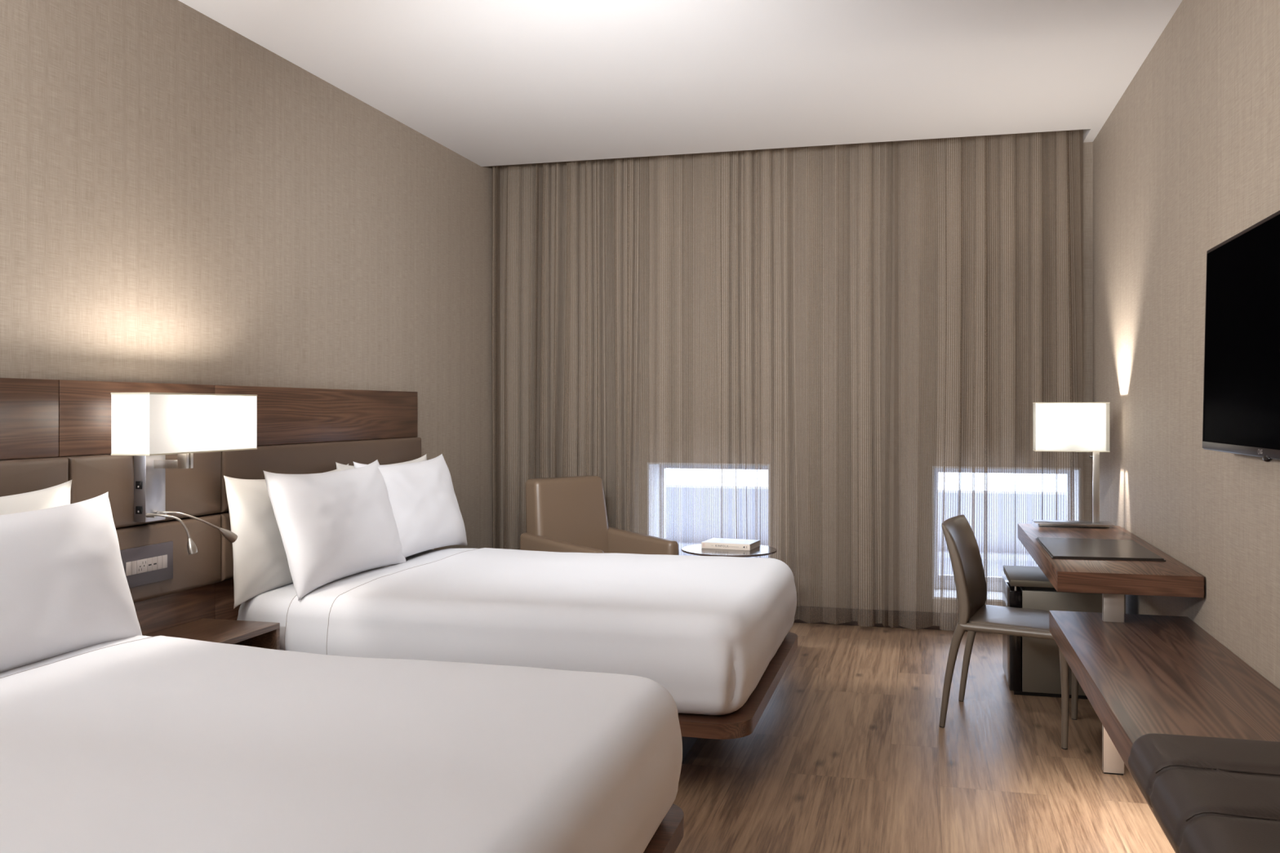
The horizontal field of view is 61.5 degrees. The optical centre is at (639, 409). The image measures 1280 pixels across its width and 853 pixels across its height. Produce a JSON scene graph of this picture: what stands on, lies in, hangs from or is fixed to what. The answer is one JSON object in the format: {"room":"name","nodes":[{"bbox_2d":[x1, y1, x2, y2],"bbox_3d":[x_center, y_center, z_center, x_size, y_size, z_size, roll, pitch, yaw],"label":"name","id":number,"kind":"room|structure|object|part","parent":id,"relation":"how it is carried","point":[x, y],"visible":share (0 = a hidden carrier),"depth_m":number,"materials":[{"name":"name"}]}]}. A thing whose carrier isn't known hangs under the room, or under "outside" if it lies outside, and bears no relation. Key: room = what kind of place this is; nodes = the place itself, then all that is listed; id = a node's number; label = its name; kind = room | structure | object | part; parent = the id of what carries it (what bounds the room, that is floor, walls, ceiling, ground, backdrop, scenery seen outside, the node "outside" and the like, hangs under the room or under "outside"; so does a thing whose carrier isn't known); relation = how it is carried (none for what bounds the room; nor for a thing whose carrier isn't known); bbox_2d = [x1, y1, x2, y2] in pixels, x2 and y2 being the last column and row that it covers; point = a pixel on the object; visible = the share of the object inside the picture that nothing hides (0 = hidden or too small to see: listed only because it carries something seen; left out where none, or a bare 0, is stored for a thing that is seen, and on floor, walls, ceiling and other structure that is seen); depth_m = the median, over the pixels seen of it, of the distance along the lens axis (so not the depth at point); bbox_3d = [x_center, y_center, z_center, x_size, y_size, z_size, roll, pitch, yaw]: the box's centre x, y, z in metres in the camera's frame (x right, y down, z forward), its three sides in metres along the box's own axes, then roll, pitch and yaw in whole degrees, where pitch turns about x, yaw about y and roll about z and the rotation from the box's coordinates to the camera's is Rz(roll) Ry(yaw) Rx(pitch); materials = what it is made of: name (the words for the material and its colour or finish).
{"room":"hotel room","nodes":[
{"label":"hotel room","id":0,"kind":"room"},
{"bbox_2d":[0,0,500,550],"bbox_3d":[-2.226,-0.211,2.918,0.200,3.132,10.107,0,0,15],"label":"wall","id":1,"kind":"structure","parent":0,"point":[183,200],"depth_m":4.42,"materials":[{"name":"beige paint"}]},
{"bbox_2d":[0,377,421,635],"bbox_3d":[-1.815,0.579,3.943,0.069,1.352,4.390,0,0,15],"label":"headboard","id":2,"kind":"object","parent":1,"relation":"attached to","point":[40,418],"visible":0.43,"depth_m":4.14,"materials":[{"name":"brown wood"}]},
{"bbox_3d":[-2.162,0.030,2.687,0.038,0.254,1.783,0,0,15],"label":"wood panel","id":3,"kind":"part","parent":2,"relation":"part of","materials":[{"name":"brown wood"}]},
{"bbox_3d":[-2.139,0.289,2.692,0.059,0.260,1.805,0,0,15],"label":"leather panel","id":4,"kind":"part","parent":2,"relation":"part of","materials":[{"name":"brown leather"}]},
{"bbox_3d":[-1.831,0.030,3.942,0.038,0.254,0.804,0,0,15],"label":"wood panel","id":5,"kind":"part","parent":2,"relation":"part of","materials":[{"name":"brown wood"}]},
{"bbox_3d":[-1.806,0.289,3.956,0.059,0.260,0.792,0,0,15],"label":"leather panel","id":6,"kind":"part","parent":2,"relation":"part of","materials":[{"name":"brown leather"}]},
{"bbox_2d":[120,541,173,588],"bbox_3d":[-1.788,0.564,3.891,0.011,0.140,0.270,0,0,15],"label":"power outlet","id":7,"kind":"object","parent":2,"relation":"attached to","point":[153,563],"visible":0.97,"depth_m":3.89,"materials":[{"name":"grey plastic"}]},
{"bbox_3d":[-1.806,0.560,3.956,0.059,0.275,0.792,0,0,15],"label":"leather panel","id":8,"kind":"part","parent":2,"relation":"part of","materials":[{"name":"brown"}]},
{"bbox_3d":[-1.831,0.978,3.942,0.038,0.555,0.804,0,0,15],"label":"wood panel","id":9,"kind":"part","parent":2,"relation":"part of","materials":[{"name":"brown wood"}]},
{"bbox_2d":[111,392,257,554],"bbox_3d":[-1.666,0.233,3.852,0.267,0.576,0.590,0,0,15],"label":"wall sconce","id":10,"kind":"object","parent":2,"relation":"attached to","point":[148,427],"visible":1,"depth_m":3.80,"materials":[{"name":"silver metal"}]},
{"bbox_2d":[135,506,142,514],"bbox_3d":[-1.785,0.360,3.829,0.024,0.028,0.005,0,0,15],"label":"switch","id":11,"kind":"object","parent":10,"relation":"attached to","point":[138,508],"depth_m":3.83,"materials":[{"name":"grey plastic"}]},
{"bbox_2d":[135,480,142,488],"bbox_3d":[-1.785,0.271,3.829,0.024,0.028,0.005,0,0,15],"label":"switch","id":12,"kind":"object","parent":10,"relation":"attached to","point":[138,483],"depth_m":3.83,"materials":[{"name":"grey plastic"}]},
{"bbox_3d":[-1.770,0.274,3.882,0.050,0.258,0.104,0,0,15],"label":"plate","id":13,"kind":"part","parent":10,"relation":"part of","materials":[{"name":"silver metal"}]},
{"bbox_3d":[-1.683,0.198,3.859,0.130,0.030,0.020,0,0,15],"label":"arm","id":14,"kind":"part","parent":10,"relation":"part of","materials":[{"name":"silver metal"}]},
{"bbox_3d":[-1.610,0.049,3.838,0.149,0.206,0.588,0,0,15],"label":"lamp shade","id":15,"kind":"part","parent":10,"relation":"part of","materials":[{"name":"fabric"}]},
{"bbox_3d":[-1.610,0.151,3.838,0.151,0.005,0.590,0,0,15],"label":"shade trim","id":16,"kind":"part","parent":10,"relation":"part of","materials":[{"name":"beige"}]},
{"bbox_3d":[-1.610,-0.052,3.838,0.151,0.006,0.590,0,0,15],"label":"shade trim","id":17,"kind":"part","parent":10,"relation":"part of","materials":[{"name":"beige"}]},
{"bbox_2d":[144,618,279,649],"bbox_3d":[-1.647,0.938,3.887,0.344,0.219,0.667,0,0,15],"label":"nightstand","id":18,"kind":"object","parent":2,"relation":"attached to","point":[266,635],"visible":0.27,"depth_m":4.06,"materials":[{"name":"brown wood"}]},
{"bbox_3d":[-1.565,0.938,4.199,0.344,0.175,0.022,0,0,15],"label":"panel","id":19,"kind":"part","parent":18,"relation":"part of","materials":[{"name":"brown wood"}]},
{"bbox_3d":[-1.477,0.560,5.203,0.059,0.275,1.781,0,0,15],"label":"leather panel","id":20,"kind":"part","parent":2,"relation":"part of","materials":[{"name":"brown leather"}]},
{"bbox_3d":[-1.500,0.978,5.197,0.038,0.555,1.790,0,0,15],"label":"wood panel","id":21,"kind":"part","parent":2,"relation":"part of","materials":[{"name":"brown wood"}]},
{"bbox_3d":[-1.500,0.030,5.197,0.038,0.254,1.790,0,0,15],"label":"wood panel","id":22,"kind":"part","parent":2,"relation":"part of","materials":[{"name":"brown wood"}]},
{"bbox_3d":[-1.477,0.289,5.203,0.059,0.260,1.781,0,0,15],"label":"leather panel","id":23,"kind":"part","parent":2,"relation":"part of","materials":[{"name":"brown leather"}]},
{"bbox_2d":[178,0,1182,166],"bbox_3d":[-0.307,-1.712,2.412,4.169,0.250,10.107,0,0,15],"label":"ceiling","id":24,"kind":"structure","parent":0,"point":[492,82],"depth_m":4.93,"materials":[{"name":"white paint"}]},
{"bbox_2d":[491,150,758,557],"bbox_3d":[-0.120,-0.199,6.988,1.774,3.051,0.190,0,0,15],"label":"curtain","id":25,"kind":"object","parent":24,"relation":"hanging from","point":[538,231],"visible":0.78,"depth_m":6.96,"materials":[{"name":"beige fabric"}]},
{"bbox_2d":[500,128,1093,631],"bbox_3d":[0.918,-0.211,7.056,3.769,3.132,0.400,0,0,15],"label":"curtain","id":26,"kind":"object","parent":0,"point":[1086,190],"depth_m":6.78,"materials":[{"name":"beige fabric"}]},
{"bbox_2d":[647,462,769,558],"bbox_3d":[0.489,0.760,7.166,0.811,0.818,0.387,0,0,15],"label":"window","id":27,"kind":"structure","parent":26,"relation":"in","point":[716,466],"depth_m":7.29,"materials":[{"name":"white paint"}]},
{"bbox_3d":[0.526,0.760,7.305,0.787,0.793,0.060,0,0,15],"label":"frame","id":28,"kind":"part","parent":27,"relation":"part of","materials":[{"name":"grey metal"}]},
{"bbox_2d":[793,605,968,631],"bbox_3d":[0.864,1.302,6.854,3.769,0.105,0.018,0,0,15],"label":"baseboard","id":29,"kind":"structure","parent":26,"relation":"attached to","point":[853,623],"depth_m":6.69,"materials":[{"name":"brown paint"}]},
{"bbox_2d":[932,466,1080,601],"bbox_3d":[2.263,0.760,6.698,0.856,0.818,0.387,0,0,15],"label":"window","id":30,"kind":"structure","parent":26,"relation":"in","point":[1044,469],"depth_m":6.76,"materials":[{"name":"white paint"}]},
{"bbox_2d":[672,622,1175,852],"bbox_3d":[-0.307,1.415,2.412,4.169,0.120,10.107,0,0,15],"label":"floor","id":31,"kind":"structure","parent":0,"point":[849,752],"depth_m":4.09,"materials":[{"name":"brown wood"}]},
{"bbox_2d":[236,549,797,760],"bbox_3d":[-0.459,1.040,4.816,2.160,0.630,1.648,0,0,15],"label":"bed","id":32,"kind":"object","parent":31,"relation":"on","point":[271,606],"visible":0.13,"depth_m":4.24,"materials":[{"name":"brown wood"}]},
{"bbox_2d":[223,463,348,608],"bbox_3d":[-1.494,0.523,4.686,0.141,0.524,0.954,0,0,15],"label":"pillow","id":33,"kind":"object","parent":32,"relation":"on","point":[260,562],"visible":0.42,"depth_m":4.33,"materials":[{"name":"white fabric"}]},
{"bbox_2d":[262,459,406,600],"bbox_3d":[-1.312,0.500,4.726,0.249,0.513,0.978,0,0,15],"label":"pillow","id":34,"kind":"object","parent":32,"relation":"on","point":[337,525],"visible":1,"depth_m":4.51,"materials":[{"name":"white fabric"}]},
{"bbox_2d":[335,462,354,470],"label":"pillow","id":35,"kind":"object","parent":32,"relation":"on","point":[344,467],"depth_m":5.08,"materials":[{"name":"white fabric"}]},
{"bbox_2d":[383,454,426,465],"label":"pillow","id":36,"kind":"object","parent":32,"relation":"on","point":[424,458],"depth_m":5.80,"materials":[{"name":"white fabric"}]},
{"bbox_2d":[352,453,467,567],"bbox_3d":[-1.135,0.495,5.424,0.254,0.503,0.931,0,0,19],"label":"pillow","id":37,"kind":"object","parent":32,"relation":"on","point":[427,514],"visible":0.77,"depth_m":5.36,"materials":[{"name":"white fabric"}]},
{"bbox_3d":[-0.454,0.917,4.815,2.117,0.383,1.630,0,0,15],"label":"mattress","id":38,"kind":"part","parent":32,"relation":"part of","materials":[{"name":"white fabric"}]},
{"bbox_2d":[284,547,796,715],"bbox_3d":[-0.300,0.907,4.775,1.833,0.397,1.663,0,0,15],"label":"sheet","id":39,"kind":"object","parent":32,"relation":"on","point":[682,624],"visible":0.9,"depth_m":4.11,"materials":[{"name":"white fabric"}]},
{"bbox_2d":[520,475,679,555],"bbox_3d":[-0.255,0.887,6.390,0.688,0.935,0.730,0,0,-44],"label":"armchair","id":40,"kind":"object","parent":31,"relation":"on","point":[564,514],"visible":0.36,"depth_m":6.48,"materials":[{"name":"brown leather"}]},
{"bbox_3d":[-0.455,0.966,6.169,0.093,0.459,0.693,0,0,-44],"label":"armrest","id":41,"kind":"part","parent":40,"relation":"part of","materials":[{"name":"brown leather"}]},
{"bbox_3d":[-0.441,0.738,6.581,0.581,0.635,0.198,0,0,-44],"label":"backrest","id":42,"kind":"part","parent":40,"relation":"part of","materials":[{"name":"brown leather"}]},
{"bbox_3d":[-0.029,0.966,6.584,0.093,0.459,0.693,0,0,-44],"label":"armrest","id":43,"kind":"part","parent":40,"relation":"part of","materials":[{"name":"brown leather"}]},
{"bbox_2d":[643,804,684,852],"bbox_3d":[-1.093,1.032,2.483,2.123,0.647,1.669,0,0,15],"label":"bed","id":44,"kind":"object","parent":31,"relation":"on","point":[668,835],"visible":0.02,"depth_m":2.82,"materials":[{"name":"brown wood"}]},
{"bbox_2d":[0,480,71,515],"bbox_3d":[-1.940,0.505,3.015,0.142,0.554,0.954,0,0,15],"label":"pillow","id":45,"kind":"object","parent":44,"relation":"on","point":[57,495],"visible":0.15,"depth_m":3.31,"materials":[{"name":"white fabric"}]},
{"bbox_2d":[0,635,682,852],"bbox_3d":[-0.931,0.898,2.442,1.804,0.415,1.687,0,0,15],"label":"sheet","id":46,"kind":"object","parent":44,"relation":"on","point":[139,744],"visible":0.98,"depth_m":2.29,"materials":[{"name":"white fabric"}]},
{"bbox_2d":[0,491,142,672],"bbox_3d":[-1.760,0.507,2.972,0.244,0.482,0.976,0,0,15],"label":"pillow","id":47,"kind":"object","parent":46,"relation":"on","point":[64,588],"visible":0.98,"depth_m":3.08,"materials":[{"name":"white fabric"}]},
{"bbox_2d":[681,543,777,557],"bbox_3d":[0.516,1.083,6.224,0.550,0.545,0.550,0,0,15],"label":"side table","id":48,"kind":"object","parent":31,"relation":"on","point":[695,549],"visible":0.38,"depth_m":6.10,"materials":[{"name":"brown"}]},
{"bbox_2d":[701,537,759,551],"bbox_3d":[0.534,0.791,6.300,0.292,0.036,0.227,0,0,22],"label":"book","id":49,"kind":"object","parent":48,"relation":"on","point":[713,543],"visible":1,"depth_m":6.23,"materials":[{"name":"beige paper"}]},
{"bbox_2d":[938,514,1078,749],"bbox_3d":[1.595,0.923,4.637,0.600,0.864,0.494,0,0,35],"label":"desk chair","id":50,"kind":"object","parent":31,"relation":"on","point":[974,615],"visible":0.8,"depth_m":4.56,"materials":[{"name":"brown leather"}]},
{"bbox_3d":[1.329,1.127,4.557,0.121,0.450,0.043,0,0,41],"label":"leg","id":51,"kind":"part","parent":50,"relation":"part of","materials":[{"name":"brown leather"}]},
{"bbox_3d":[1.429,0.723,4.755,0.138,0.464,0.501,0,0,27],"label":"backrest","id":52,"kind":"part","parent":50,"relation":"part of","materials":[{"name":"brown leather"}]},
{"bbox_3d":[1.532,1.127,4.962,0.121,0.450,0.043,0,0,41],"label":"leg","id":53,"kind":"part","parent":50,"relation":"part of","materials":[{"name":"brown leather"}]},
{"bbox_3d":[1.526,0.911,4.406,0.435,0.039,0.033,0,0,36],"label":"seat rail","id":54,"kind":"part","parent":50,"relation":"part of","materials":[{"name":"brown leather"}]},
{"bbox_3d":[1.639,0.905,4.605,0.410,0.035,0.502,0,0,27],"label":"seat","id":55,"kind":"part","parent":50,"relation":"part of","materials":[{"name":"brown leather"}]},
{"bbox_3d":[1.692,1.139,4.292,0.040,0.425,0.039,0,0,15],"label":"leg","id":56,"kind":"part","parent":50,"relation":"part of","materials":[{"name":"brown leather"}]},
{"bbox_3d":[1.895,1.139,4.697,0.040,0.425,0.039,0,0,15],"label":"leg","id":57,"kind":"part","parent":50,"relation":"part of","materials":[{"name":"brown leather"}]},
{"bbox_2d":[1002,565,1125,699],"bbox_3d":[2.060,1.083,5.266,0.508,0.545,0.495,0,0,15],"label":"cabinet","id":58,"kind":"object","parent":31,"relation":"on","point":[1031,666],"visible":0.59,"depth_m":5.07,"materials":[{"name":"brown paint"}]},
{"bbox_3d":[1.838,1.098,5.316,0.052,0.474,0.472,0,0,15],"label":"door","id":59,"kind":"part","parent":58,"relation":"part of","materials":[{"name":"black"}]},
{"bbox_2d":[1003,565,1053,587],"bbox_3d":[2.062,0.825,5.266,0.504,0.029,0.495,0,0,15],"label":"shelf","id":60,"kind":"object","parent":58,"relation":"attached to","point":[1016,576],"depth_m":5.19,"materials":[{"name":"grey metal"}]},
{"bbox_2d":[1048,610,1279,852],"bbox_3d":[1.368,1.073,2.348,0.494,0.565,3.739,0,0,15],"label":"bench","id":61,"kind":"object","parent":31,"relation":"on","point":[1141,675],"visible":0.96,"depth_m":3.17,"materials":[{"name":"brown wood"}]},
{"bbox_3d":[1.759,1.110,3.997,0.071,0.478,0.033,0,0,15],"label":"support post","id":62,"kind":"part","parent":61,"relation":"part of","materials":[{"name":"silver metal"}]},
{"bbox_2d":[1128,733,1279,852],"bbox_3d":[1.129,0.734,1.549,0.554,0.109,1.481,0,0,15],"label":"bench cushion","id":63,"kind":"object","parent":61,"relation":"on","point":[1206,794],"visible":1,"depth_m":1.96,"materials":[{"name":"brown leather"}]},
{"bbox_2d":[1093,0,1279,689],"bbox_3d":[1.611,-0.116,1.905,0.200,2.942,10.107,0,0,15],"label":"wall","id":64,"kind":"structure","parent":0,"point":[1186,161],"depth_m":4.11,"materials":[{"name":"beige paint"}]},
{"bbox_2d":[1017,523,1204,622],"bbox_3d":[1.986,0.692,4.706,0.491,0.194,1.710,0,0,15],"label":"desk","id":65,"kind":"object","parent":64,"relation":"attached to","point":[1113,579],"visible":0.91,"depth_m":3.98,"materials":[{"name":"brown wood"}]},
{"bbox_2d":[1031,402,1115,528],"bbox_3d":[2.188,0.280,5.437,0.372,0.628,0.161,0,0,15],"label":"table lamp","id":66,"kind":"object","parent":65,"relation":"on","point":[1078,427],"visible":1,"depth_m":5.40,"materials":[{"name":"white fabric"}]},
{"bbox_3d":[2.183,0.090,5.454,0.319,0.242,0.118,0,0,15],"label":"lamp shade","id":67,"kind":"part","parent":66,"relation":"part of","materials":[{"name":"fabric"}]},
{"bbox_3d":[2.185,0.211,5.453,0.349,0.005,0.132,0,0,15],"label":"shade trim","id":68,"kind":"part","parent":66,"relation":"part of","materials":[{"name":"beige"}]},
{"bbox_3d":[2.185,-0.032,5.453,0.349,0.005,0.132,0,0,15],"label":"shade trim","id":69,"kind":"part","parent":66,"relation":"part of","materials":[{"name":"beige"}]},
{"bbox_3d":[2.188,0.574,5.434,0.372,0.004,0.155,0,0,15],"label":"plate","id":70,"kind":"part","parent":66,"relation":"part of","materials":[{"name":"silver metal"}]},
{"bbox_3d":[2.298,0.368,5.417,0.031,0.406,0.017,0,0,15],"label":"stem","id":71,"kind":"part","parent":66,"relation":"part of","materials":[{"name":"silver metal"}]},
{"bbox_2d":[1035,537,1165,561],"bbox_3d":[1.925,0.590,4.539,0.422,0.010,0.670,0,0,15],"label":"desk pad","id":72,"kind":"object","parent":65,"relation":"on","point":[1056,548],"visible":1,"depth_m":4.47,"materials":[{"name":"grey leather"}]},
{"bbox_3d":[1.759,0.731,3.997,0.071,0.118,0.033,0,0,15],"label":"support post","id":73,"kind":"part","parent":65,"relation":"part of","materials":[{"name":"silver metal"}]},
{"bbox_2d":[1202,210,1279,462],"bbox_3d":[1.708,-0.185,2.896,0.106,0.647,1.128,0,0,15],"label":"television","id":74,"kind":"object","parent":64,"relation":"attached to","point":[1241,415],"visible":1,"depth_m":3.02,"materials":[{"name":"grey"}]},
{"label":"outside","id":75,"kind":"structure","parent":0,"visible":0},
{"bbox_2d":[666,484,1066,577],"bbox_3d":[0.724,1.433,9.789,16.000,1.445,0.300,0,0,15],"label":"wall","id":76,"kind":"structure","parent":75,"point":[1001,518],"depth_m":9.55,"materials":[{"name":"grey"}]},
{"bbox_2d":[677,542,1033,561],"bbox_3d":[0.673,1.230,9.595,16.000,0.050,0.099,0,0,15],"label":"trim","id":77,"kind":"structure","parent":76,"relation":"attached to","point":[1014,557],"depth_m":8.95,"materials":[{"name":"grey"}]}
]}

